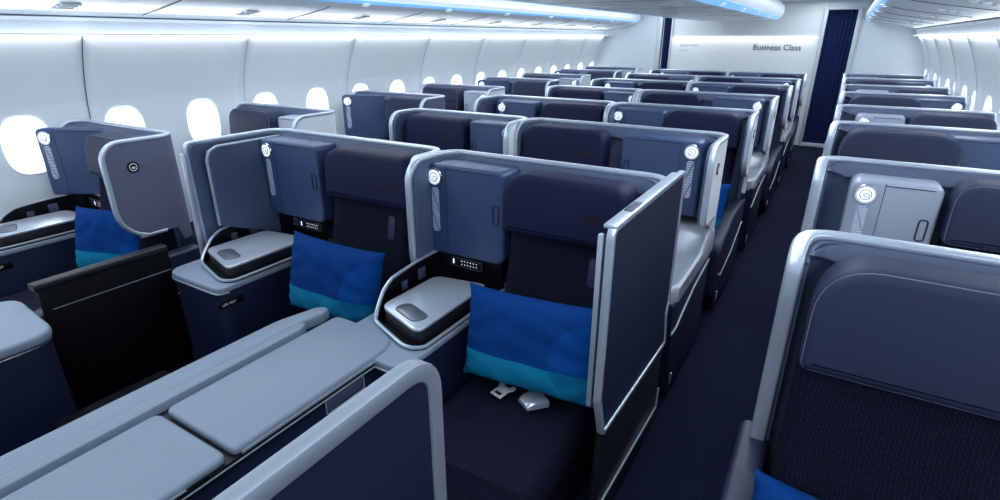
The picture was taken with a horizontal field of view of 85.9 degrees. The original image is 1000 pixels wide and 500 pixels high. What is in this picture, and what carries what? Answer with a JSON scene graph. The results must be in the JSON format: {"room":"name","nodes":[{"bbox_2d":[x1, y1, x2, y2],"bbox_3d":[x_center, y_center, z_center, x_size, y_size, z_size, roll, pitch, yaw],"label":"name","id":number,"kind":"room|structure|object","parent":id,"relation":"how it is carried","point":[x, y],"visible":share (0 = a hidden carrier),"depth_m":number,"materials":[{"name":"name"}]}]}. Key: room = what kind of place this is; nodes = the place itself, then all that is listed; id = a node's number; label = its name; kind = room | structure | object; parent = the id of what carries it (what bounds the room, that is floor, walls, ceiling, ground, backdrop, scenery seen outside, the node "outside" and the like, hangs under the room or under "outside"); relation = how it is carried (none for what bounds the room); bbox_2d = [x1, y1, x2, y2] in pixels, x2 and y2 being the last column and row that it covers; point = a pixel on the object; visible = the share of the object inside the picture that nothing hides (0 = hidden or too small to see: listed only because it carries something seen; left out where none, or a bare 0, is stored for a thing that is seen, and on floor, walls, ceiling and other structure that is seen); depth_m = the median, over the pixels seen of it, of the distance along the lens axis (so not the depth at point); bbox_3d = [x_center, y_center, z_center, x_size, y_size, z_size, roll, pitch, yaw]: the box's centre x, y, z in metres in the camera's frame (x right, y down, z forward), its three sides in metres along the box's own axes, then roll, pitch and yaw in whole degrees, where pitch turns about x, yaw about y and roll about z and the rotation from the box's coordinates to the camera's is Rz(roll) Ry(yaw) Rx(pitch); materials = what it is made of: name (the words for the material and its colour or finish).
{"room":"aircraft cabin","nodes":[
{"label":"aircraft cabin","id":0,"kind":"room"},
{"bbox_2d":[0,33,607,221],"bbox_3d":[-1.166,-1.349,5.679,0.230,1.720,12.166,13,25,29],"label":"wall","id":1,"kind":"structure","parent":0,"point":[158,75],"depth_m":4.00,"materials":[{"name":"white plastic"}]},
{"bbox_2d":[0,115,47,174],"bbox_3d":[-2.844,-0.631,3.232,0.066,0.356,0.264,13,25,29],"label":"window","id":2,"kind":"structure","parent":1,"relation":"in","point":[41,123],"depth_m":3.23,"materials":[{"name":"white plastic"}]},
{"bbox_2d":[104,105,145,126],"bbox_3d":[-2.558,-0.806,3.672,0.066,0.356,0.264,13,25,29],"label":"window","id":3,"kind":"structure","parent":1,"relation":"in","point":[134,110],"depth_m":3.69,"materials":[{"name":"white plastic"}]},
{"bbox_2d":[186,98,221,139],"bbox_3d":[-2.272,-0.980,4.112,0.066,0.356,0.264,13,25,29],"label":"window","id":4,"kind":"structure","parent":1,"relation":"in","point":[210,102],"depth_m":4.18,"materials":[{"name":"white plastic"}]},
{"bbox_2d":[306,87,328,108],"bbox_3d":[-1.700,-1.329,4.992,0.066,0.356,0.264,13,25,29],"label":"window","id":5,"kind":"structure","parent":1,"relation":"in","point":[323,92],"depth_m":5.04,"materials":[{"name":"white plastic"}]},
{"bbox_2d":[74,145,823,499],"bbox_3d":[1.207,-0.222,5.224,5.360,0.040,12.900,13,25,29],"label":"floor","id":6,"kind":"structure","parent":0,"point":[685,452],"depth_m":2.89,"materials":[{"name":"blue carpet"}]},
{"bbox_2d":[0,301,76,456],"bbox_3d":[-2.172,0.709,1.934,0.515,0.655,1.010,13,25,29],"label":"console","id":7,"kind":"object","parent":6,"relation":"on","point":[35,394],"visible":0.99,"depth_m":2.05,"materials":[{"name":"blue plastic"}]},
{"bbox_2d":[0,194,99,297],"bbox_3d":[-2.681,0.117,3.241,0.388,0.793,0.799,13,25,29],"label":"console","id":8,"kind":"object","parent":6,"relation":"on","point":[37,238],"visible":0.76,"depth_m":3.05,"materials":[{"name":"blue plastic"}]},
{"bbox_2d":[47,203,59,212],"bbox_3d":[-2.737,-0.258,3.291,0.007,0.052,0.050,13,25,29],"label":"socket","id":9,"kind":"object","parent":8,"relation":"attached to","point":[51,207],"depth_m":3.29,"materials":[{"name":"grey plastic"}]},
{"bbox_2d":[0,131,200,399],"bbox_3d":[-2.237,0.086,2.760,0.626,1.205,1.077,13,25,29],"label":"seat","id":10,"kind":"object","parent":6,"relation":"on","point":[94,143],"visible":0.07,"depth_m":2.94,"materials":[{"name":"fabric"}]},
{"bbox_2d":[0,290,40,311],"bbox_3d":[-2.307,0.301,2.825,0.490,0.156,0.560,13,25,29],"label":"seat cushion","id":11,"kind":"object","parent":10,"relation":"on","point":[29,298],"depth_m":2.77,"materials":[{"name":"fabric"}]},
{"bbox_2d":[74,206,138,267],"bbox_3d":[-2.122,-0.045,2.934,0.422,0.376,0.185,1,22,2],"label":"pillow","id":12,"kind":"object","parent":10,"relation":"on","point":[98,236],"visible":0.59,"depth_m":2.87,"materials":[{"name":"fabric"}]},
{"bbox_2d":[27,244,194,410],"bbox_3d":[-1.800,0.404,2.578,0.055,0.748,0.555,13,25,29],"label":"panel","id":13,"kind":"object","parent":6,"relation":"on","point":[116,323],"visible":0.84,"depth_m":2.53,"materials":[{"name":"black plastic"}]},
{"bbox_2d":[53,370,169,429],"bbox_3d":[-1.472,0.770,2.198,0.300,0.348,0.430,13,25,29],"label":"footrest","id":14,"kind":"object","parent":6,"relation":"on","point":[160,374],"visible":0.13,"depth_m":2.17,"materials":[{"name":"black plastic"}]},
{"bbox_2d":[35,119,194,250],"bbox_3d":[-2.290,-0.118,3.206,1.081,1.195,0.396,13,25,29],"label":"shell","id":15,"kind":"object","parent":6,"relation":"on","point":[141,177],"visible":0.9,"depth_m":2.90,"materials":[{"name":"blue plastic"}]},
{"bbox_2d":[37,131,50,144],"bbox_3d":[-2.717,-0.666,3.201,0.082,0.082,0.010,0,22,1],"label":"light","id":16,"kind":"object","parent":15,"relation":"attached to","point":[43,137],"depth_m":3.19,"materials":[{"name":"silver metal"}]},
{"bbox_2d":[44,146,58,178],"bbox_3d":[-2.717,-0.530,3.256,0.038,0.198,0.004,0,22,1],"label":"speaker grille","id":17,"kind":"object","parent":15,"relation":"attached to","point":[51,160],"depth_m":3.25,"materials":[{"name":"silver metal"}]},
{"bbox_2d":[0,307,328,498],"bbox_3d":[-1.167,0.792,1.729,0.163,0.652,1.644,13,25,29],"label":"rail","id":18,"kind":"object","parent":6,"relation":"on","point":[39,457],"visible":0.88,"depth_m":1.65,"materials":[{"name":"grey plastic"}]},
{"bbox_2d":[0,316,389,499],"bbox_3d":[-0.937,0.845,1.598,0.382,0.650,1.640,13,25,29],"label":"console","id":19,"kind":"object","parent":6,"relation":"on","point":[198,447],"visible":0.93,"depth_m":1.57,"materials":[{"name":"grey plastic"}]},
{"bbox_2d":[190,107,281,245],"bbox_3d":[-2.046,-0.348,3.854,0.474,1.205,1.048,13,25,29],"label":"seat","id":20,"kind":"object","parent":6,"relation":"on","point":[243,119],"visible":0.12,"depth_m":3.93,"materials":[{"name":"fabric"}]},
{"bbox_2d":[190,221,205,245],"bbox_3d":[-2.066,-0.127,3.906,0.440,0.156,0.560,13,25,29],"label":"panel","id":21,"kind":"object","parent":20,"relation":"on","point":[192,225],"depth_m":3.70,"materials":[{"name":"plastic"}]},
{"bbox_2d":[172,213,332,360],"bbox_3d":[-1.264,0.251,2.904,0.438,0.793,0.755,13,25,29],"label":"console","id":22,"kind":"object","parent":6,"relation":"on","point":[238,287],"visible":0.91,"depth_m":2.64,"materials":[{"name":"blue plastic"}]},
{"bbox_2d":[231,102,336,133],"bbox_3d":[-1.673,-0.460,4.068,1.055,1.195,0.411,13,25,29],"label":"shell","id":23,"kind":"object","parent":6,"relation":"on","point":[293,117],"visible":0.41,"depth_m":3.76,"materials":[{"name":"white plastic"}]},
{"bbox_2d":[178,128,440,255],"bbox_3d":[-0.873,0.005,2.895,1.295,1.195,0.547,6,22,14],"label":"shell","id":24,"kind":"object","parent":6,"relation":"on","point":[243,179],"visible":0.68,"depth_m":2.79,"materials":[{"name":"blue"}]},
{"bbox_2d":[261,143,271,157],"bbox_3d":[-1.243,-0.530,2.858,0.082,0.082,0.010,13,25,29],"label":"light","id":25,"kind":"object","parent":24,"relation":"attached to","point":[266,148],"depth_m":2.85,"materials":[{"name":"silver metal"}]},
{"bbox_2d":[266,159,275,194],"bbox_3d":[-1.242,-0.394,2.913,0.038,0.198,0.004,13,25,29],"label":"speaker grille","id":26,"kind":"object","parent":24,"relation":"attached to","point":[270,172],"depth_m":2.91,"materials":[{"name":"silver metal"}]},
{"bbox_2d":[212,359,446,499],"bbox_3d":[-0.379,0.876,0.817,0.032,1.170,0.991,13,25,29],"label":"privacy partition","id":27,"kind":"structure","parent":6,"relation":"on","point":[386,442],"depth_m":0.88,"materials":[{"name":"blue plastic"}]},
{"bbox_2d":[324,145,416,322],"bbox_3d":[-0.822,0.235,2.385,0.524,1.205,1.047,13,25,29],"label":"seat","id":28,"kind":"object","parent":6,"relation":"on","point":[367,184],"visible":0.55,"depth_m":2.53,"materials":[{"name":"fabric"}]},
{"bbox_2d":[289,230,384,322],"bbox_3d":[-0.759,0.143,2.447,0.538,0.389,0.179,10,24,23],"label":"pillow","id":29,"kind":"object","parent":28,"relation":"on","point":[344,280],"visible":0.91,"depth_m":2.37,"materials":[{"name":"fabric"}]},
{"bbox_2d":[342,90,444,139],"bbox_3d":[-1.005,-0.848,5.048,1.081,1.195,0.396,13,25,29],"label":"shell","id":30,"kind":"object","parent":6,"relation":"on","point":[364,111],"visible":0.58,"depth_m":5.08,"materials":[{"name":"blue plastic"}]},
{"bbox_2d":[346,106,351,127],"bbox_3d":[-1.432,-1.260,5.098,0.038,0.198,0.004,0,22,1],"label":"speaker grille","id":31,"kind":"object","parent":30,"relation":"attached to","point":[348,108],"depth_m":5.10,"materials":[{"name":"silver metal"}]},
{"bbox_2d":[386,96,427,140],"bbox_3d":[-0.953,-0.644,4.601,0.626,1.205,1.077,13,25,29],"label":"seat","id":32,"kind":"object","parent":6,"relation":"on","point":[395,103],"visible":0.06,"depth_m":4.75,"materials":[{"name":"blue plastic"}]},
{"bbox_2d":[357,250,505,404],"bbox_3d":[-0.293,0.476,2.335,0.383,0.793,0.799,13,25,29],"label":"console","id":33,"kind":"object","parent":6,"relation":"on","point":[423,309],"visible":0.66,"depth_m":2.16,"materials":[{"name":"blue plastic"}]},
{"bbox_2d":[418,266,425,279],"bbox_3d":[-0.347,0.102,2.384,0.007,0.052,0.050,13,25,29],"label":"socket","id":34,"kind":"object","parent":33,"relation":"attached to","point":[421,269],"depth_m":2.38,"materials":[{"name":"grey"}]},
{"bbox_2d":[405,113,471,149],"bbox_3d":[-0.675,-0.221,3.533,0.596,1.205,1.077,13,25,29],"label":"seat","id":35,"kind":"object","parent":6,"relation":"on","point":[445,132],"visible":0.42,"depth_m":3.58,"materials":[{"name":"fabric"}]},
{"bbox_2d":[422,86,463,110],"bbox_3d":[-0.839,-1.053,5.631,0.474,1.205,1.048,13,25,29],"label":"seat","id":36,"kind":"object","parent":6,"relation":"on","point":[454,96],"visible":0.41,"depth_m":5.68,"materials":[{"name":"fabric"}]},
{"bbox_2d":[389,108,526,155],"bbox_3d":[-0.276,-0.342,3.771,0.972,1.195,0.352,13,25,29],"label":"shell","id":37,"kind":"object","parent":6,"relation":"on","point":[489,132],"visible":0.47,"depth_m":3.48,"materials":[{"name":"white plastic"}]},
{"bbox_2d":[420,83,504,111],"bbox_3d":[-0.466,-1.164,5.844,1.055,1.195,0.411,13,25,29],"label":"shell","id":38,"kind":"object","parent":6,"relation":"on","point":[471,92],"visible":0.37,"depth_m":5.61,"materials":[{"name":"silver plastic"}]},
{"bbox_2d":[477,76,558,96],"bbox_3d":[0.193,-1.555,6.829,1.081,1.195,0.396,13,25,29],"label":"shell","id":39,"kind":"object","parent":6,"relation":"on","point":[508,83],"visible":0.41,"depth_m":6.81,"materials":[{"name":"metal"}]},
{"bbox_2d":[513,80,547,96],"bbox_3d":[0.246,-1.351,6.383,0.626,1.205,1.077,13,25,29],"label":"seat","id":40,"kind":"object","parent":6,"relation":"on","point":[521,87],"visible":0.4,"depth_m":6.51,"materials":[{"name":"blue fabric"}]},
{"bbox_2d":[443,169,638,499],"bbox_3d":[0.043,0.427,1.899,0.514,1.205,1.047,13,25,29],"label":"seat","id":41,"kind":"object","parent":6,"relation":"on","point":[502,441],"visible":0.75,"depth_m":1.96,"materials":[{"name":"fabric"}]},
{"bbox_2d":[443,375,595,499],"bbox_3d":[0.023,0.648,1.952,0.480,0.156,0.560,13,25,29],"label":"seat cushion","id":42,"kind":"object","parent":41,"relation":"on","point":[513,449],"depth_m":1.83,"materials":[{"name":"fabric"}]},
{"bbox_2d":[463,282,599,408],"bbox_3d":[0.116,0.343,1.933,0.580,0.369,0.187,11,24,25],"label":"pillow","id":43,"kind":"object","parent":41,"relation":"on","point":[531,344],"visible":0.87,"depth_m":1.87,"materials":[{"name":"fabric"}]},
{"bbox_2d":[473,95,615,121],"bbox_3d":[0.385,-0.695,4.661,1.162,1.195,0.406,9,23,21],"label":"shell","id":44,"kind":"object","parent":6,"relation":"on","point":[527,106],"visible":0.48,"depth_m":4.54,"materials":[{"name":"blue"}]},
{"bbox_2d":[405,149,685,499],"bbox_3d":[0.072,0.264,2.236,1.051,1.200,0.834,13,25,29],"label":"shell","id":45,"kind":"object","parent":6,"relation":"on","point":[455,197],"visible":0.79,"depth_m":2.07,"materials":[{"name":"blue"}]},
{"bbox_2d":[429,167,441,185],"bbox_3d":[-0.283,-0.316,2.319,0.082,0.082,0.010,13,25,29],"label":"light","id":46,"kind":"object","parent":45,"relation":"attached to","point":[435,173],"depth_m":2.31,"materials":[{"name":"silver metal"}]},
{"bbox_2d":[432,187,439,230],"bbox_3d":[-0.282,-0.180,2.374,0.038,0.198,0.004,13,25,29],"label":"speaker grille","id":47,"kind":"object","parent":45,"relation":"attached to","point":[435,190],"depth_m":2.37,"materials":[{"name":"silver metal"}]},
{"bbox_2d":[521,72,590,85],"bbox_3d":[0.714,-1.866,7.614,1.055,1.195,0.411,13,25,29],"label":"shell","id":48,"kind":"object","parent":6,"relation":"on","point":[564,79],"visible":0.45,"depth_m":7.34,"materials":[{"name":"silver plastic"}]},
{"bbox_2d":[522,124,610,166],"bbox_3d":[0.170,-0.027,3.044,0.524,1.205,1.047,13,25,29],"label":"seat","id":49,"kind":"object","parent":6,"relation":"on","point":[562,143],"visible":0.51,"depth_m":3.13,"materials":[{"name":"fabric"}]},
{"bbox_2d":[541,102,604,121],"bbox_3d":[0.364,-0.475,4.173,0.524,1.205,1.047,13,25,29],"label":"seat","id":50,"kind":"object","parent":6,"relation":"on","point":[556,110],"visible":0.11,"depth_m":4.26,"materials":[{"name":"fabric"}]},
{"bbox_2d":[555,88,603,99],"bbox_3d":[0.554,-0.955,5.384,0.596,1.205,1.077,13,25,29],"label":"seat","id":51,"kind":"object","parent":6,"relation":"on","point":[574,93],"visible":0.06,"depth_m":5.43,"materials":[{"name":"blue fabric"}]},
{"bbox_2d":[554,68,621,77],"bbox_3d":[1.348,-2.245,8.570,1.081,1.195,0.396,13,25,29],"label":"shell","id":52,"kind":"object","parent":6,"relation":"on","point":[617,73],"visible":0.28,"depth_m":8.52,"materials":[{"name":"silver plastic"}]},
{"bbox_2d":[545,85,642,101],"bbox_3d":[0.954,-1.076,5.622,0.972,1.195,0.352,13,25,29],"label":"shell","id":53,"kind":"object","parent":6,"relation":"on","point":[615,94],"visible":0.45,"depth_m":5.35,"materials":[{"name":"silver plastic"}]},
{"bbox_2d":[586,71,613,81],"bbox_3d":[1.401,-2.041,8.123,0.626,1.205,1.077,13,25,29],"label":"seat","id":54,"kind":"object","parent":6,"relation":"on","point":[594,74],"visible":0.02,"depth_m":8.24,"materials":[{"name":"blue fabric"}]},
{"bbox_2d":[583,66,641,78],"bbox_3d":[1.881,-2.571,9.392,1.055,1.195,0.411,13,25,29],"label":"shell","id":55,"kind":"object","parent":6,"relation":"on","point":[625,70],"visible":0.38,"depth_m":9.15,"materials":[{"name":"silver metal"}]},
{"bbox_2d":[513,118,728,334],"bbox_3d":[0.618,-0.120,3.212,1.214,1.195,0.419,13,25,29],"label":"shell","id":56,"kind":"object","parent":6,"relation":"on","point":[664,151],"visible":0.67,"depth_m":2.91,"materials":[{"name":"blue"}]},
{"bbox_2d":[684,161,693,197],"bbox_3d":[1.006,-0.376,2.867,0.038,0.198,0.004,13,25,29],"label":"speaker grille","id":57,"kind":"object","parent":56,"relation":"attached to","point":[688,165],"depth_m":2.86,"materials":[{"name":"silver metal"}]},
{"bbox_2d":[684,144,699,159],"bbox_3d":[1.005,-0.512,2.812,0.082,0.082,0.010,13,25,29],"label":"light","id":58,"kind":"object","parent":56,"relation":"attached to","point":[691,151],"depth_m":2.81,"materials":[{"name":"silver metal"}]},
{"bbox_2d":[589,78,691,90],"bbox_3d":[1.682,-1.466,6.604,1.162,1.195,0.406,9,23,21],"label":"shell","id":59,"kind":"object","parent":6,"relation":"on","point":[600,82],"visible":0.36,"depth_m":6.48,"materials":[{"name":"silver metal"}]},
{"bbox_2d":[633,75,668,79],"bbox_3d":[1.813,-1.708,7.284,0.596,1.205,1.077,13,25,29],"label":"seat","id":60,"kind":"object","parent":6,"relation":"on","point":[650,77],"visible":0.08,"depth_m":7.33,"materials":[{"name":"blue fabric"}]},
{"bbox_2d":[638,82,684,90],"bbox_3d":[1.661,-1.245,6.116,0.524,1.205,1.047,13,25,29],"label":"seat","id":61,"kind":"object","parent":6,"relation":"on","point":[646,85],"visible":0.04,"depth_m":6.20,"materials":[{"name":"fabric"}]},
{"bbox_2d":[625,73,699,81],"bbox_3d":[2.212,-1.830,7.521,0.972,1.195,0.352,13,25,29],"label":"shell","id":62,"kind":"object","parent":6,"relation":"on","point":[678,77],"visible":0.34,"depth_m":7.32,"materials":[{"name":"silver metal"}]},
{"bbox_2d":[644,92,702,105],"bbox_3d":[1.399,-0.761,4.895,0.524,1.205,1.047,13,25,29],"label":"seat","id":63,"kind":"object","parent":6,"relation":"on","point":[657,98],"visible":0.05,"depth_m":4.98,"materials":[{"name":"fabric"}]},
{"bbox_2d":[603,102,759,208],"bbox_3d":[1.309,-0.476,4.109,1.045,1.195,0.333,13,25,29],"label":"shell","id":64,"kind":"object","parent":6,"relation":"on","point":[631,113],"visible":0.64,"depth_m":3.96,"materials":[{"name":"white"}]},
{"bbox_2d":[657,216,714,393],"bbox_3d":[0.791,0.259,2.913,0.478,0.710,0.850,13,25,29],"label":"console","id":65,"kind":"object","parent":6,"relation":"on","point":[695,242],"visible":0.3,"depth_m":2.78,"materials":[{"name":"grey plastic"}]},
{"bbox_2d":[649,69,728,75],"bbox_3d":[2.917,-2.216,8.495,1.162,1.195,0.406,9,23,21],"label":"shell","id":66,"kind":"object","parent":6,"relation":"on","point":[654,71],"visible":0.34,"depth_m":8.37,"materials":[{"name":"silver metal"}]},
{"bbox_2d":[665,109,744,306],"bbox_3d":[1.278,-0.277,3.674,0.616,1.205,1.077,13,25,29],"label":"seat","id":67,"kind":"object","parent":6,"relation":"on","point":[723,253],"visible":0.24,"depth_m":3.72,"materials":[{"name":"fabric"}]},
{"bbox_2d":[714,184,731,227],"bbox_3d":[1.270,-0.304,3.641,0.501,0.349,0.185,15,26,34],"label":"pillow","id":68,"kind":"object","parent":67,"relation":"on","point":[725,188],"visible":0.05,"depth_m":3.49,"materials":[{"name":"fabric"}]},
{"bbox_2d":[688,72,723,75],"bbox_3d":[2.897,-1.995,8.007,0.524,1.205,1.047,13,25,29],"label":"seat","id":69,"kind":"object","parent":6,"relation":"on","point":[690,73],"visible":0.06,"depth_m":8.08,"materials":[{"name":"fabric"}]},
{"bbox_2d":[637,89,779,226],"bbox_3d":[1.847,-0.854,5.063,1.214,1.195,0.419,13,25,29],"label":"shell","id":70,"kind":"object","parent":6,"relation":"on","point":[767,105],"visible":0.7,"depth_m":4.76,"materials":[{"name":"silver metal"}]},
{"bbox_2d":[702,78,744,82],"bbox_3d":[2.658,-1.514,6.795,0.524,1.205,1.047,13,25,29],"label":"seat","id":71,"kind":"object","parent":6,"relation":"on","point":[729,80],"visible":0.09,"depth_m":6.89,"materials":[{"name":"fabric"}]},
{"bbox_2d":[686,81,793,150],"bbox_3d":[2.607,-1.247,6.052,1.045,1.195,0.333,13,25,29],"label":"shell","id":72,"kind":"object","parent":6,"relation":"on","point":[725,87],"visible":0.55,"depth_m":5.87,"materials":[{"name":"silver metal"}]},
{"bbox_2d":[697,75,801,174],"bbox_3d":[3.106,-1.608,6.963,1.214,1.195,0.419,13,25,29],"label":"shell","id":73,"kind":"object","parent":6,"relation":"on","point":[796,82],"visible":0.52,"depth_m":6.69,"materials":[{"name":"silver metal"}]},
{"bbox_2d":[737,150,768,248],"bbox_3d":[2.021,-0.475,4.764,0.478,0.710,0.850,13,25,29],"label":"console","id":74,"kind":"object","parent":6,"relation":"on","point":[758,164],"visible":0.28,"depth_m":4.53,"materials":[{"name":"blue plastic"}]},
{"bbox_2d":[730,86,782,211],"bbox_3d":[2.576,-1.047,5.617,0.616,1.205,1.077,13,25,29],"label":"seat","id":75,"kind":"object","parent":6,"relation":"on","point":[775,153],"visible":0.18,"depth_m":5.63,"materials":[{"name":"blue plastic"}]},
{"bbox_2d":[726,71,807,118],"bbox_3d":[3.842,-1.997,7.943,1.045,1.195,0.333,13,25,29],"label":"shell","id":76,"kind":"object","parent":6,"relation":"on","point":[803,76],"visible":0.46,"depth_m":7.75,"materials":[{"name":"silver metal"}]},
{"bbox_2d":[760,74,798,166],"bbox_3d":[3.811,-1.798,7.508,0.616,1.205,1.077,13,25,29],"label":"seat","id":77,"kind":"object","parent":6,"relation":"on","point":[795,121],"visible":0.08,"depth_m":7.53,"materials":[{"name":"blue plastic"}]},
{"bbox_2d":[775,120,792,185],"bbox_3d":[3.279,-1.228,6.664,0.478,0.710,0.850,13,25,29],"label":"console","id":78,"kind":"object","parent":6,"relation":"on","point":[789,125],"visible":0.12,"depth_m":6.46,"materials":[{"name":"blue plastic"}]},
{"bbox_2d":[720,256,999,499],"bbox_3d":[0.755,0.753,1.078,0.690,1.205,1.080,13,25,29],"label":"seat","id":79,"kind":"object","parent":6,"relation":"on","point":[894,393],"visible":0.98,"depth_m":1.25,"materials":[{"name":"fabric"}]},
{"bbox_2d":[752,469,819,499],"bbox_3d":[0.807,0.794,1.252,0.540,0.378,0.235,10,24,23],"label":"pillow","id":80,"kind":"object","parent":79,"relation":"on","point":[766,487],"visible":1,"depth_m":1.31,"materials":[{"name":"fabric"}]},
{"bbox_2d":[822,80,901,155],"bbox_3d":[4.333,-1.388,6.475,0.690,1.205,1.080,13,25,29],"label":"seat","id":81,"kind":"object","parent":6,"relation":"on","point":[872,82],"visible":0.06,"depth_m":6.55,"materials":[{"name":"blue plastic"}]},
{"bbox_2d":[749,230,999,475],"bbox_3d":[1.165,0.610,1.370,0.966,1.195,0.218,13,25,29],"label":"shell","id":82,"kind":"object","parent":6,"relation":"on","point":[811,253],"visible":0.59,"depth_m":1.40,"materials":[{"name":"white plastic"}]},
{"bbox_2d":[800,127,961,232],"bbox_3d":[2.002,0.014,2.941,0.690,1.205,1.080,13,25,29],"label":"seat","id":83,"kind":"object","parent":6,"relation":"on","point":[925,147],"visible":0.09,"depth_m":3.01,"materials":[{"name":"blue fabric"}]},
{"bbox_2d":[836,73,927,105],"bbox_3d":[5.280,-1.859,7.595,0.966,1.195,0.217,13,25,29],"label":"shell","id":84,"kind":"object","parent":6,"relation":"on","point":[860,75],"visible":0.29,"depth_m":7.48,"materials":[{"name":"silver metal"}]},
{"bbox_2d":[847,95,921,107],"bbox_3d":[3.192,-0.694,4.727,0.690,1.205,1.080,13,25,29],"label":"seat","id":85,"kind":"object","parent":6,"relation":"on","point":[898,101],"visible":0.06,"depth_m":4.79,"materials":[{"name":"blue fabric"}]},
{"bbox_2d":[837,77,937,103],"bbox_3d":[4.743,-1.530,6.767,0.966,1.195,0.218,13,25,29],"label":"shell","id":86,"kind":"object","parent":6,"relation":"on","point":[847,80],"visible":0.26,"depth_m":6.49,"materials":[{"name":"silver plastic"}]},
{"bbox_2d":[840,84,953,94],"bbox_3d":[4.122,-1.152,5.812,0.966,1.195,0.217,13,25,29],"label":"shell","id":87,"kind":"object","parent":6,"relation":"on","point":[845,87],"visible":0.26,"depth_m":5.67,"materials":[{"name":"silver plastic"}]},
{"bbox_2d":[801,156,999,245],"bbox_3d":[1.752,0.259,2.256,0.966,1.195,0.217,13,25,29],"label":"shell","id":88,"kind":"object","parent":6,"relation":"on","point":[897,200],"visible":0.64,"depth_m":2.14,"materials":[{"name":"white plastic"}]},
{"bbox_2d":[850,205,867,233],"bbox_3d":[1.454,-0.085,2.189,0.038,0.198,0.004,13,25,29],"label":"speaker grille","id":89,"kind":"object","parent":88,"relation":"attached to","point":[858,213],"depth_m":2.17,"materials":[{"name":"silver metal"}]},
{"bbox_2d":[853,184,877,203],"bbox_3d":[1.453,-0.221,2.134,0.082,0.082,0.010,13,25,29],"label":"light","id":90,"kind":"object","parent":88,"relation":"attached to","point":[862,193],"depth_m":2.13,"materials":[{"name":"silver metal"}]},
{"bbox_2d":[837,91,971,109],"bbox_3d":[3.601,-0.837,5.019,0.966,1.195,0.218,13,25,29],"label":"shell","id":91,"kind":"object","parent":6,"relation":"on","point":[954,102],"visible":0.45,"depth_m":4.68,"materials":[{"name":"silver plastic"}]},
{"bbox_2d":[823,121,999,170],"bbox_3d":[2.411,-0.129,3.233,0.966,1.195,0.218,13,25,29],"label":"shell","id":92,"kind":"object","parent":6,"relation":"on","point":[980,148],"visible":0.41,"depth_m":2.95,"materials":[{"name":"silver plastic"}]},
{"bbox_2d":[833,104,999,129],"bbox_3d":[2.951,-0.448,4.037,0.966,1.195,0.217,13,25,29],"label":"shell","id":93,"kind":"object","parent":6,"relation":"on","point":[843,112],"visible":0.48,"depth_m":3.90,"materials":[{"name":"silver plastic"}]},
{"bbox_2d":[893,88,948,94],"bbox_3d":[4.047,-0.929,5.320,0.474,1.205,1.048,13,25,29],"label":"seat","id":94,"kind":"object","parent":6,"relation":"on","point":[901,90],"visible":0.05,"depth_m":5.42,"materials":[{"name":"fabric"}]},
{"bbox_2d":[908,112,996,129],"bbox_3d":[2.876,-0.225,3.545,0.474,1.205,1.048,13,25,29],"label":"seat","id":95,"kind":"object","parent":6,"relation":"on","point":[923,118],"visible":0.09,"depth_m":3.64,"materials":[{"name":"fabric"}]},
{"bbox_2d":[937,179,999,254],"bbox_3d":[1.678,0.481,1.764,0.474,1.205,1.048,13,25,29],"label":"seat","id":96,"kind":"object","parent":6,"relation":"on","point":[970,221],"visible":0.26,"depth_m":1.96,"materials":[{"name":"fabric"}]},
{"bbox_2d":[597,0,922,144],"bbox_3d":[4.090,-3.041,9.239,5.160,2.240,0.050,13,25,29],"label":"wall","id":97,"kind":"structure","parent":0,"point":[724,45],"depth_m":8.88,"materials":[{"name":"plastic"}]},
{"bbox_2d":[653,17,674,68],"bbox_3d":[2.958,-3.228,9.875,0.280,2.120,0.110,13,25,29],"label":"door frame","id":98,"kind":"structure","parent":97,"relation":"in","point":[660,25],"depth_m":9.65,"materials":[{"name":"grey plastic"}]},
{"bbox_2d":[660,17,671,68],"bbox_3d":[3.026,-3.244,9.927,0.160,2.070,0.040,13,25,29],"label":"curtain","id":99,"kind":"object","parent":98,"relation":"hanging from","point":[668,21],"visible":0.29,"depth_m":9.74,"materials":[{"name":"blue fabric"}]},
{"bbox_2d":[797,7,863,147],"bbox_3d":[5.256,-2.716,8.584,0.506,2.120,0.110,13,25,29],"label":"door frame","id":100,"kind":"structure","parent":97,"relation":"in","point":[800,143],"depth_m":8.45,"materials":[{"name":"grey"}]},
{"bbox_2d":[802,9,858,143],"bbox_3d":[5.299,-2.738,8.651,0.450,2.070,0.040,13,25,29],"label":"curtain","id":101,"kind":"object","parent":100,"relation":"hanging from","point":[840,25],"visible":0.77,"depth_m":8.61,"materials":[{"name":"blue fabric"}]},
{"bbox_2d":[780,0,809,0],"bbox_3d":[1.207,-2.327,4.388,5.160,0.030,12.900,13,25,29],"label":"ceiling","id":102,"kind":"structure","parent":0,"point":[780,0],"depth_m":8.39,"materials":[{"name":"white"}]},
{"bbox_2d":[0,0,640,35],"bbox_3d":[-0.911,-2.360,5.201,0.880,0.528,12.024,13,25,29],"label":"bin","id":103,"kind":"object","parent":102,"relation":"attached to","point":[322,17],"visible":0.99,"depth_m":4.21,"materials":[{"name":"white plastic"}]},
{"bbox_2d":[507,0,784,20],"bbox_3d":[0.890,-2.024,4.048,1.320,0.302,11.840,13,25,29],"label":"bin","id":104,"kind":"object","parent":102,"relation":"attached to","point":[696,10],"visible":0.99,"depth_m":5.15,"materials":[{"name":"white plastic"}]},
{"bbox_2d":[865,0,999,35],"bbox_3d":[2.786,-1.536,3.125,0.880,0.528,12.024,13,25,29],"label":"bin","id":105,"kind":"object","parent":102,"relation":"attached to","point":[927,17],"visible":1,"depth_m":4.06,"materials":[{"name":"white plastic"}]},
{"bbox_2d":[917,35,999,112],"bbox_3d":[3.045,-0.411,3.314,0.230,1.720,12.166,13,25,29],"label":"wall","id":106,"kind":"structure","parent":0,"point":[985,49],"depth_m":4.82,"materials":[{"name":"white plastic"}]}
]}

